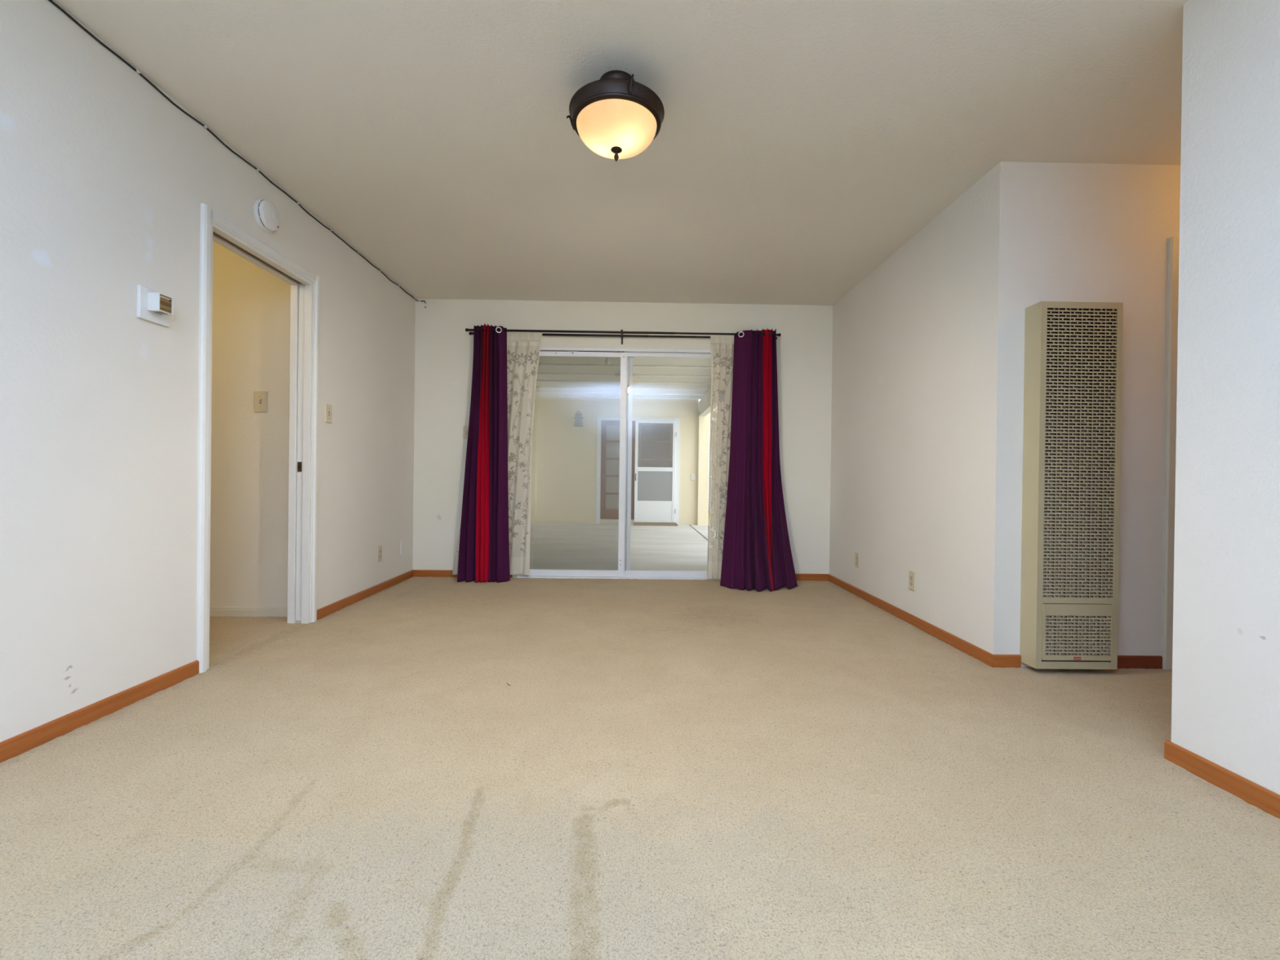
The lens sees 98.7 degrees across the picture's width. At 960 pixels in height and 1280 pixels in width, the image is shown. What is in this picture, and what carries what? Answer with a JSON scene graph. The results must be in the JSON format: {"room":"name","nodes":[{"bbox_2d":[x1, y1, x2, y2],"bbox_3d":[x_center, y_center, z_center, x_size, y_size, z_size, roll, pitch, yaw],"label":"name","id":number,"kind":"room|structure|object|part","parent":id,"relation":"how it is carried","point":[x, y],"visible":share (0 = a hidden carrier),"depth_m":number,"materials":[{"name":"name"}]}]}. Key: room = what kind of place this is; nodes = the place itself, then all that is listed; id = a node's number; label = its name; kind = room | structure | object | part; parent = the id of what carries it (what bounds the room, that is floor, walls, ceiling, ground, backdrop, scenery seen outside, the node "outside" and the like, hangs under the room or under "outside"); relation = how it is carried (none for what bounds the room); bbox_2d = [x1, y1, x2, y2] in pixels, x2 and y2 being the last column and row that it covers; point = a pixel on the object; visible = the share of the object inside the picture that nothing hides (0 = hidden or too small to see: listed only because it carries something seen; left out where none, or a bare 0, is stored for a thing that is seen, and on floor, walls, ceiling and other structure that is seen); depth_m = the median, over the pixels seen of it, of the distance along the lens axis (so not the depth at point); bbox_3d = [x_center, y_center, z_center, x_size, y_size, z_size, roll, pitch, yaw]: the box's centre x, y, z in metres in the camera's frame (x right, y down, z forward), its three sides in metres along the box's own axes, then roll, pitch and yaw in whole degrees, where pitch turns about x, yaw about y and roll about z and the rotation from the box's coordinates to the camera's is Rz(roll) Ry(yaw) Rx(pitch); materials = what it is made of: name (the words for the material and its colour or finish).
{"room":"empty living room","nodes":[
{"label":"empty living room","id":0,"kind":"room"},
{"bbox_2d":[0,0,415,742],"bbox_3d":[-2.004,-0.358,1.700,0.120,2.440,6.256,1,0,-1],"label":"wall","id":1,"kind":"structure","parent":0,"point":[104,181],"depth_m":2.06,"materials":[{"name":"paint"}]},
{"bbox_2d":[0,660,199,763],"bbox_3d":[-1.938,0.841,0.509,0.011,0.065,3.862,1,0,-1],"label":"baseboard","id":2,"kind":"structure","parent":1,"relation":"attached to","point":[18,744],"depth_m":1.95,"materials":[{"name":"brown wood"}]},
{"bbox_2d":[136,284,173,327],"bbox_3d":[-1.917,-0.692,2.194,0.059,0.128,0.140,1,0,-1],"label":"thermostat","id":3,"kind":"object","parent":1,"relation":"attached to","point":[153,306],"visible":1,"depth_m":2.16,"materials":[{"name":"white plastic"}]},
{"bbox_2d":[48,0,426,307],"bbox_3d":[-1.883,-1.535,1.727,0.094,0.076,6.217,1,0,-1],"label":"cable","id":4,"kind":"object","parent":1,"relation":"attached to","point":[136,70],"visible":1,"depth_m":2.41,"materials":[{"name":"black plastic"}]},
{"bbox_2d":[196,203,319,673],"bbox_3d":[-2.013,-0.183,2.888,0.141,2.089,0.908,1,0,-1],"label":"trim","id":5,"kind":"structure","parent":1,"relation":"attached to","point":[214,227],"depth_m":3.20,"materials":[{"name":"white wood"}]},
{"bbox_3d":[-1.947,-0.180,2.462,0.019,2.089,0.054,1,0,-1],"label":"casing leg","id":6,"kind":"part","parent":5,"relation":"part of","materials":[{"name":"white wood"}]},
{"bbox_3d":[-1.958,-0.184,3.316,0.019,2.089,0.054,1,0,-1],"label":"casing leg","id":7,"kind":"part","parent":5,"relation":"part of","materials":[{"name":"white wood"}]},
{"bbox_2d":[253,198,279,232],"bbox_3d":[-1.922,-1.368,2.846,0.050,0.158,0.158,1,0,-1],"label":"smoke detector","id":8,"kind":"object","parent":1,"relation":"attached to","point":[266,214],"visible":1,"depth_m":2.81,"materials":[{"name":"white plastic"}]},
{"bbox_2d":[295,284,304,621],"bbox_3d":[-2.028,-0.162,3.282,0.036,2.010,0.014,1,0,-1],"label":"door","id":9,"kind":"structure","parent":1,"relation":"in","point":[301,286],"depth_m":3.28,"materials":[{"name":"white wood"}]},
{"bbox_2d":[324,404,332,423],"bbox_3d":[-1.957,-0.418,3.466,0.019,0.116,0.072,1,0,-1],"label":"light switch","id":10,"kind":"object","parent":1,"relation":"attached to","point":[328,408],"visible":1,"depth_m":3.46,"materials":[{"name":"beige plastic"}]},
{"bbox_2d":[316,569,413,620],"bbox_3d":[-1.985,0.825,4.092,0.011,0.065,1.484,1,0,-1],"label":"baseboard","id":11,"kind":"structure","parent":1,"relation":"attached to","point":[326,611],"depth_m":3.89,"materials":[{"name":"brown wood"}]},
{"bbox_2d":[377,545,382,561],"bbox_3d":[-1.983,0.561,4.190,0.010,0.116,0.072,1,0,-1],"label":"wall outlet","id":12,"kind":"object","parent":1,"relation":"attached to","point":[379,548],"visible":1,"depth_m":4.18,"materials":[{"name":"beige plastic"}]},
{"bbox_2d":[400,539,404,554],"bbox_3d":[-1.990,0.560,4.609,0.008,0.116,0.072,1,0,-1],"label":"blank plate","id":13,"kind":"object","parent":1,"relation":"attached to","point":[402,541],"visible":1,"depth_m":4.61,"materials":[{"name":"white plastic"}]},
{"bbox_2d":[209,241,290,607],"bbox_3d":[-2.765,-0.375,3.482,1.354,2.440,0.120,1,0,-1],"label":"wall","id":14,"kind":"structure","parent":0,"point":[251,305],"depth_m":3.43,"materials":[{"name":"paint"}]},
{"bbox_2d":[209,606,287,617],"bbox_3d":[-2.779,0.820,3.421,1.354,0.060,0.013,1,0,-1],"label":"baseboard","id":15,"kind":"structure","parent":14,"relation":"attached to","point":[214,611],"depth_m":3.42,"materials":[{"name":"white wood"}]},
{"bbox_2d":[253,391,267,412],"bbox_3d":[-2.361,-0.488,3.418,0.078,0.130,0.019,1,0,-1],"label":"light switch","id":16,"kind":"object","parent":14,"relation":"attached to","point":[260,397],"visible":1,"depth_m":3.42,"materials":[{"name":"beige plastic"}]},
{"bbox_2d":[528,397,698,524],"bbox_3d":[-2.466,-0.521,11.541,7.360,2.830,0.150,1,0,-1],"label":"wall","id":17,"kind":"structure","parent":0,"point":[564,459],"depth_m":11.48,"materials":[{"name":"paint"}]},
{"bbox_2d":[573,410,583,426],"bbox_3d":[-1.269,-1.268,11.356,0.210,0.325,0.245,1,0,-1],"label":"wall lantern","id":18,"kind":"object","parent":17,"relation":"attached to","point":[578,418],"visible":1,"depth_m":11.28,"materials":[{"name":"grey metal"}]},
{"bbox_3d":[-1.270,-1.188,11.339,0.210,0.165,0.210,1,0,-1],"label":"lamp shade","id":19,"kind":"part","parent":18,"relation":"part of","materials":[{"name":"white glass"}]},
{"bbox_2d":[600,519,634,524],"bbox_3d":[-0.056,0.878,11.579,1.669,0.092,0.150,1,0,-1],"label":"trim","id":20,"kind":"structure","parent":17,"relation":"attached to","point":[602,521],"depth_m":11.50,"materials":[{"name":"beige wood"}]},
{"bbox_2d":[600,420,635,519],"bbox_3d":[-0.456,-0.214,11.527,0.732,2.065,0.116,1,0,-1],"label":"door","id":21,"kind":"structure","parent":17,"relation":"in","point":[610,437],"depth_m":11.54,"materials":[{"name":"brown wood"}]},
{"bbox_3d":[-0.444,-1.196,11.545,0.522,0.100,0.040,1,0,-1],"label":"rail","id":22,"kind":"part","parent":21,"relation":"part of","materials":[{"name":"brown wood"}]},
{"bbox_3d":[-0.467,0.716,11.553,0.522,0.205,0.040,1,0,-1],"label":"rail","id":23,"kind":"part","parent":21,"relation":"part of","materials":[{"name":"brown wood"}]},
{"bbox_2d":[605,425,627,509],"bbox_3d":[-0.456,-0.266,11.583,0.542,1.800,0.004,1,0,-1],"label":"window pane","id":24,"kind":"object","parent":21,"relation":"attached to","point":[612,447],"depth_m":11.58,"materials":[{"name":"glass"}]},
{"bbox_2d":[595,417,679,524],"bbox_3d":[-0.042,-0.191,11.500,1.729,2.230,0.040,1,0,-1],"label":"trim","id":25,"kind":"structure","parent":17,"relation":"attached to","point":[599,419],"depth_m":11.47,"materials":[{"name":"white metal"}]},
{"bbox_3d":[-0.864,-0.201,11.489,0.085,2.230,0.040,1,0,-1],"label":"leg","id":26,"kind":"part","parent":25,"relation":"part of","materials":[{"name":"white wood"}]},
{"bbox_3d":[0.780,-0.181,11.511,0.085,2.230,0.040,1,0,-1],"label":"leg","id":27,"kind":"part","parent":25,"relation":"part of","materials":[{"name":"white metal"}]},
{"bbox_2d":[637,422,672,467],"bbox_3d":[0.325,-0.204,11.568,0.823,2.065,0.056,1,0,-1],"label":"door","id":28,"kind":"structure","parent":17,"relation":"in","point":[655,439],"depth_m":11.59,"materials":[{"name":"glass"}]},
{"bbox_3d":[0.338,-1.187,11.555,0.613,0.100,0.040,1,0,-1],"label":"rail","id":29,"kind":"part","parent":28,"relation":"part of","materials":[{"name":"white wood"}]},
{"bbox_2d":[634,419,676,522],"bbox_3d":[0.323,-0.181,11.449,0.863,2.130,0.071,1,0,-1],"label":"screen door","id":30,"kind":"structure","parent":17,"relation":"in","point":[654,486],"depth_m":11.47,"materials":[{"name":"white metal"}]},
{"bbox_3d":[0.301,0.855,11.475,0.723,0.057,0.024,1,0,-1],"label":"rail","id":31,"kind":"part","parent":30,"relation":"part of","materials":[{"name":"white metal"}]},
{"bbox_3d":[0.306,0.468,11.473,0.723,0.062,0.024,1,0,-1],"label":"rail","id":32,"kind":"part","parent":30,"relation":"part of","materials":[{"name":"white metal"}]},
{"bbox_3d":[0.304,0.663,11.472,0.723,0.328,0.012,1,0,-1],"label":"kick panel","id":33,"kind":"part","parent":30,"relation":"part of","materials":[{"name":"white metal"}]},
{"bbox_3d":[0.315,-0.224,11.470,0.723,0.085,0.024,1,0,-1],"label":"rail","id":34,"kind":"part","parent":30,"relation":"part of","materials":[{"name":"white wood"}]},
{"bbox_3d":[0.327,-1.216,11.466,0.723,0.060,0.024,1,0,-1],"label":"rail","id":35,"kind":"part","parent":30,"relation":"part of","materials":[{"name":"white metal"}]},
{"bbox_2d":[691,473,694,479],"bbox_3d":[1.111,-0.067,11.499,0.075,0.125,0.033,1,0,-1],"label":"outlet","id":36,"kind":"object","parent":17,"relation":"attached to","point":[692,474],"visible":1,"depth_m":11.49,"materials":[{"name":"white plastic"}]},
{"bbox_2d":[53,0,1187,305],"bbox_3d":[-0.003,-1.613,1.721,7.040,0.120,6.496,1,0,-1],"label":"ceiling","id":37,"kind":"structure","parent":0,"point":[799,145],"depth_m":2.35,"materials":[{"name":"paint"}]},
{"bbox_2d":[566,70,664,161],"bbox_3d":[-0.100,-1.403,2.152,0.390,0.306,0.385,1,0,-1],"label":"ceiling light","id":38,"kind":"object","parent":37,"relation":"attached to","point":[615,116],"visible":1,"depth_m":2.06,"materials":[{"name":"brown metal"}]},
{"bbox_3d":[-0.092,-1.343,2.158,0.315,0.094,0.315,1,0,-1],"label":"lamp shade","id":39,"kind":"part","parent":38,"relation":"part of","materials":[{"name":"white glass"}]},
{"bbox_2d":[412,298,832,577],"bbox_3d":[-0.560,-0.419,4.912,11.000,2.930,0.130,1,0,-1],"label":"wall","id":40,"kind":"structure","parent":0,"point":[444,350],"depth_m":4.85,"materials":[{"name":"paint"}]},
{"bbox_2d":[413,569,512,577],"bbox_3d":[-1.557,0.827,4.834,0.865,0.065,0.011,1,0,-1],"label":"baseboard","id":41,"kind":"structure","parent":40,"relation":"attached to","point":[421,573],"depth_m":4.83,"materials":[{"name":"brown wood"}]},
{"bbox_2d":[462,426,468,439],"bbox_3d":[-1.521,-0.417,4.825,0.072,0.116,0.019,1,0,-1],"label":"light switch","id":42,"kind":"object","parent":40,"relation":"attached to","point":[465,428],"visible":0.73,"depth_m":4.83,"materials":[{"name":"beige plastic"}]},
{"bbox_2d":[516,346,728,579],"bbox_3d":[-0.153,-0.144,4.910,1.840,2.039,0.137,1,0,-1],"label":"door","id":43,"kind":"structure","parent":40,"relation":"in","point":[626,355],"depth_m":4.87,"materials":[{"name":"white metal"}]},
{"bbox_3d":[-0.588,-0.141,4.875,0.919,1.985,0.030,1,0,-1],"label":"sliding panel","id":44,"kind":"part","parent":43,"relation":"part of","materials":[{"name":"clear glass"}]},
{"bbox_3d":[-0.560,-0.147,4.952,0.968,1.985,0.017,1,0,-1],"label":"screen panel","id":45,"kind":"part","parent":43,"relation":"part of","materials":[{"name":"white metal"}]},
{"bbox_3d":[0.297,-0.138,4.927,0.890,2.001,0.030,1,0,-1],"label":"fixed panel","id":46,"kind":"part","parent":43,"relation":"part of","materials":[{"name":"clear glass"}]},
{"bbox_2d":[465,327,781,344],"bbox_3d":[-0.141,-1.243,4.782,2.711,0.095,0.134,1,0,-1],"label":"curtain rod","id":47,"kind":"object","parent":40,"relation":"attached to","point":[621,332],"visible":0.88,"depth_m":4.73,"materials":[{"name":"black metal"}]},
{"bbox_2d":[457,323,510,582],"bbox_3d":[-1.304,-0.240,4.670,0.435,2.192,0.192,1,0,-1],"label":"drape","id":48,"kind":"object","parent":47,"relation":"hanging from","point":[484,541],"visible":1,"depth_m":4.67,"materials":[{"name":"purple fabric"}]},
{"bbox_3d":[-1.435,-0.236,4.660,0.161,2.181,0.165,1,0,-1],"label":"purple panel","id":49,"kind":"part","parent":48,"relation":"part of","materials":[{"name":"fabric"}]},
{"bbox_3d":[-1.194,-0.236,4.672,0.211,2.187,0.172,1,0,-1],"label":"purple panel","id":50,"kind":"part","parent":48,"relation":"part of","materials":[{"name":"fabric"}]},
{"bbox_2d":[452,333,542,575],"bbox_3d":[-1.240,-0.219,4.787,0.759,2.118,0.067,1,0,-1],"label":"curtain","id":51,"kind":"object","parent":47,"relation":"hanging from","point":[518,344],"visible":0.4,"depth_m":4.79,"materials":[{"name":"beige fabric"}]},
{"bbox_3d":[-0.138,-1.258,4.797,2.650,0.020,0.020,1,0,-1],"label":"rod","id":52,"kind":"part","parent":47,"relation":"part of","materials":[{"name":"black metal"}]},
{"bbox_3d":[-0.134,-1.270,4.731,2.675,0.020,0.020,1,0,-1],"label":"rod","id":53,"kind":"part","parent":47,"relation":"part of","materials":[{"name":"black metal"}]},
{"bbox_2d":[706,336,733,579],"bbox_3d":[0.816,-0.188,4.811,0.446,2.129,0.065,1,0,-1],"label":"curtain","id":54,"kind":"object","parent":47,"relation":"hanging from","point":[723,346],"visible":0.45,"depth_m":4.81,"materials":[{"name":"beige fabric"}]},
{"bbox_2d":[720,328,797,591],"bbox_3d":[0.996,-0.210,4.564,0.634,2.182,0.452,1,0,-1],"label":"drape","id":55,"kind":"object","parent":47,"relation":"hanging from","point":[757,553],"visible":1,"depth_m":4.69,"materials":[{"name":"purple fabric"}]},
{"bbox_3d":[0.867,-0.208,4.562,0.380,2.176,0.452,1,0,-1],"label":"purple panel","id":56,"kind":"part","parent":55,"relation":"part of","materials":[{"name":"fabric"}]},
{"bbox_3d":[1.201,-0.205,4.583,0.226,2.177,0.352,1,0,-1],"label":"purple panel","id":57,"kind":"part","parent":55,"relation":"part of","materials":[{"name":"fabric"}]},
{"bbox_2d":[795,573,828,581],"bbox_3d":[1.232,0.861,4.871,0.874,0.065,0.011,1,0,-1],"label":"baseboard","id":58,"kind":"structure","parent":40,"relation":"attached to","point":[817,577],"depth_m":4.87,"materials":[{"name":"brown wood"}]},
{"bbox_2d":[529,523,715,571],"bbox_3d":[-1.122,0.974,8.333,10.000,0.100,6.714,1,0,-1],"label":"floor","id":59,"kind":"structure","parent":0,"point":[553,546],"depth_m":7.67,"materials":[{"name":"concrete"}]},
{"bbox_2d":[634,522,677,525],"bbox_3d":[0.324,0.910,11.328,0.890,0.038,0.318,1,0,-1],"label":"step","id":60,"kind":"structure","parent":59,"relation":"on","point":[635,523],"depth_m":11.18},
{"bbox_3d":[1.314,-0.181,8.937,0.120,2.265,0.120,1,0,-1],"label":"patio post","id":61,"kind":"object","parent":59,"relation":"on","visible":0},
{"bbox_2d":[698,387,719,416],"bbox_3d":[1.330,-1.471,8.961,0.140,0.315,5.099,1,0,-1],"label":"beam","id":62,"kind":"structure","parent":61,"relation":"on","point":[704,402],"depth_m":10.51,"materials":[{"name":"beige wood"}]},
{"bbox_2d":[528,356,720,399],"bbox_3d":[-1.607,-1.754,8.215,6.160,0.095,6.514,1,0,-1],"label":"ceiling","id":63,"kind":"structure","parent":0,"point":[548,360],"depth_m":9.04,"materials":[{"name":"white wood"}]},
{"bbox_2d":[604,357,609,365],"bbox_3d":[-0.431,-1.603,7.288,0.124,0.172,0.124,1,0,-1],"label":"bulb","id":64,"kind":"object","parent":63,"relation":"attached to","point":[606,361],"visible":0.41,"depth_m":7.27,"materials":[{"name":"glass"}]},
{"bbox_2d":[534,395,699,399],"bbox_3d":[-1.748,-1.710,11.306,5.960,0.024,0.030,1,0,-1],"label":"rafter","id":65,"kind":"object","parent":63,"relation":"attached to","point":[535,396],"visible":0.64,"depth_m":11.31,"materials":[{"name":"white wood"}]},
{"bbox_2d":[535,391,703,395],"bbox_3d":[-1.741,-1.708,10.726,5.960,0.024,0.030,1,0,-1],"label":"rafter","id":66,"kind":"object","parent":63,"relation":"attached to","point":[535,392],"visible":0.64,"depth_m":10.73,"materials":[{"name":"white wood"}]},
{"bbox_2d":[529,373,711,377],"bbox_3d":[-1.715,-1.699,8.776,5.960,0.024,0.030,1,0,-1],"label":"rafter","id":67,"kind":"object","parent":63,"relation":"attached to","point":[574,374],"visible":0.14,"depth_m":8.78,"materials":[{"name":"white wood"}]},
{"bbox_2d":[535,386,707,390],"bbox_3d":[-1.732,-1.705,10.086,5.960,0.024,0.030,1,0,-1],"label":"rafter","id":68,"kind":"object","parent":63,"relation":"attached to","point":[535,386],"visible":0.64,"depth_m":10.09,"materials":[{"name":"white wood"}]},
{"bbox_2d":[531,363,715,368],"bbox_3d":[-1.706,-1.696,8.056,5.960,0.024,0.030,1,0,-1],"label":"rafter","id":69,"kind":"object","parent":63,"relation":"attached to","point":[539,364],"visible":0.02,"depth_m":8.06,"materials":[{"name":"white wood"}]},
{"bbox_2d":[536,379,711,384],"bbox_3d":[-1.724,-1.702,9.426,5.960,0.024,0.030,1,0,-1],"label":"rafter","id":70,"kind":"object","parent":63,"relation":"attached to","point":[542,380],"visible":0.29,"depth_m":9.43,"materials":[{"name":"white wood"}]},
{"bbox_2d":[0,576,1279,959],"bbox_3d":[-0.034,0.886,1.744,6.800,0.004,6.280,1,0,-1],"label":"floor","id":71,"kind":"structure","parent":0,"point":[664,769],"depth_m":1.50,"materials":[{"name":"carpet"}]},
{"bbox_2d":[697,408,716,525],"bbox_3d":[2.534,-0.459,11.547,2.640,2.830,0.270,1,0,-1],"label":"wall","id":72,"kind":"structure","parent":0,"point":[703,514],"depth_m":11.40,"materials":[{"name":"paint"}]},
{"bbox_2d":[707,418,712,511],"bbox_3d":[1.952,-0.306,11.550,1.040,1.950,0.050,1,0,-1],"label":"window","id":73,"kind":"structure","parent":72,"relation":"in","point":[708,419],"depth_m":11.52,"materials":[{"name":"white metal"}]},
{"bbox_2d":[829,0,1279,795],"bbox_3d":[1.796,-0.311,1.750,0.120,2.440,6.256,1,0,-1],"label":"wall","id":74,"kind":"structure","parent":0,"point":[1225,697],"depth_m":1.77,"materials":[{"name":"paint"}]},
{"bbox_2d":[854,552,859,568],"bbox_3d":[1.686,0.624,4.270,0.010,0.116,0.072,1,0,-1],"label":"wall outlet","id":75,"kind":"object","parent":74,"relation":"attached to","point":[857,555],"visible":1,"depth_m":4.26,"materials":[{"name":"beige plastic"}]},
{"bbox_2d":[828,573,994,667],"bbox_3d":[1.689,0.871,3.767,0.011,0.065,2.232,1,0,-1],"label":"baseboard","id":76,"kind":"structure","parent":74,"relation":"attached to","point":[958,643],"depth_m":3.28,"materials":[{"name":"brown wood"}]},
{"bbox_2d":[908,570,915,591],"bbox_3d":[1.697,0.628,3.430,0.010,0.116,0.072,1,0,-1],"label":"wall outlet","id":77,"kind":"object","parent":74,"relation":"attached to","point":[912,576],"visible":1,"depth_m":3.42,"materials":[{"name":"beige plastic"}]},
{"bbox_2d":[1164,739,1279,818],"bbox_3d":[1.736,0.887,0.210,0.011,0.065,3.166,1,0,-1],"label":"baseboard","id":78,"kind":"structure","parent":74,"relation":"attached to","point":[1253,793],"depth_m":1.61,"materials":[{"name":"brown wood"}]},
{"bbox_2d":[1017,162,1180,666],"bbox_3d":[2.606,-0.305,2.728,1.525,2.440,0.120,1,0,-1],"label":"wall","id":79,"kind":"structure","parent":0,"point":[1094,232],"depth_m":2.66,"materials":[{"name":"paint"}]},
{"bbox_2d":[994,654,1021,667],"bbox_3d":[1.774,0.877,2.657,0.129,0.065,0.011,1,0,-1],"label":"baseboard","id":80,"kind":"structure","parent":79,"relation":"attached to","point":[1000,660],"depth_m":2.65,"materials":[{"name":"brown wood"}]},
{"bbox_2d":[1019,301,1123,669],"bbox_3d":[2.042,0.027,2.605,0.383,1.707,0.114,1,0,-1],"label":"wall heater","id":81,"kind":"object","parent":79,"relation":"attached to","point":[1073,350],"visible":1,"depth_m":2.56,"materials":[{"name":"paint"}]},
{"bbox_3d":[2.032,0.708,2.566,0.323,0.261,0.028,1,0,-1],"label":"access door","id":82,"kind":"part","parent":81,"relation":"part of","materials":[{"name":"paint"}]},
{"bbox_3d":[2.042,0.027,2.588,0.363,1.687,0.006,1,0,-1],"label":"panel","id":83,"kind":"part","parent":81,"relation":"part of","materials":[{"name":"beige metal"}]},
{"bbox_2d":[1044,614,1111,656],"bbox_3d":[2.035,0.723,2.554,0.309,0.196,0.003,1,0,-1],"label":"grille","id":84,"kind":"object","parent":81,"relation":"attached to","point":[1108,620],"depth_m":2.55,"materials":[{"name":"metal"}]},
{"bbox_2d":[1042,306,1117,598],"bbox_3d":[2.046,-0.124,2.557,0.333,1.356,0.003,1,0,-1],"label":"grille","id":85,"kind":"object","parent":81,"relation":"attached to","point":[1078,343],"depth_m":2.56,"materials":[{"name":"metal"}]},
{"bbox_2d":[1117,655,1162,669],"bbox_3d":[2.372,0.885,2.665,0.315,0.065,0.011,1,0,-1],"label":"baseboard","id":86,"kind":"structure","parent":79,"relation":"attached to","point":[1146,662],"depth_m":2.66,"materials":[{"name":"brown wood"}]},
{"bbox_2d":[1160,236,1179,669],"bbox_3d":[2.951,-0.121,2.664,0.812,2.090,0.018,1,0,-1],"label":"trim","id":87,"kind":"structure","parent":79,"relation":"attached to","point":[1173,246],"depth_m":2.65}
]}

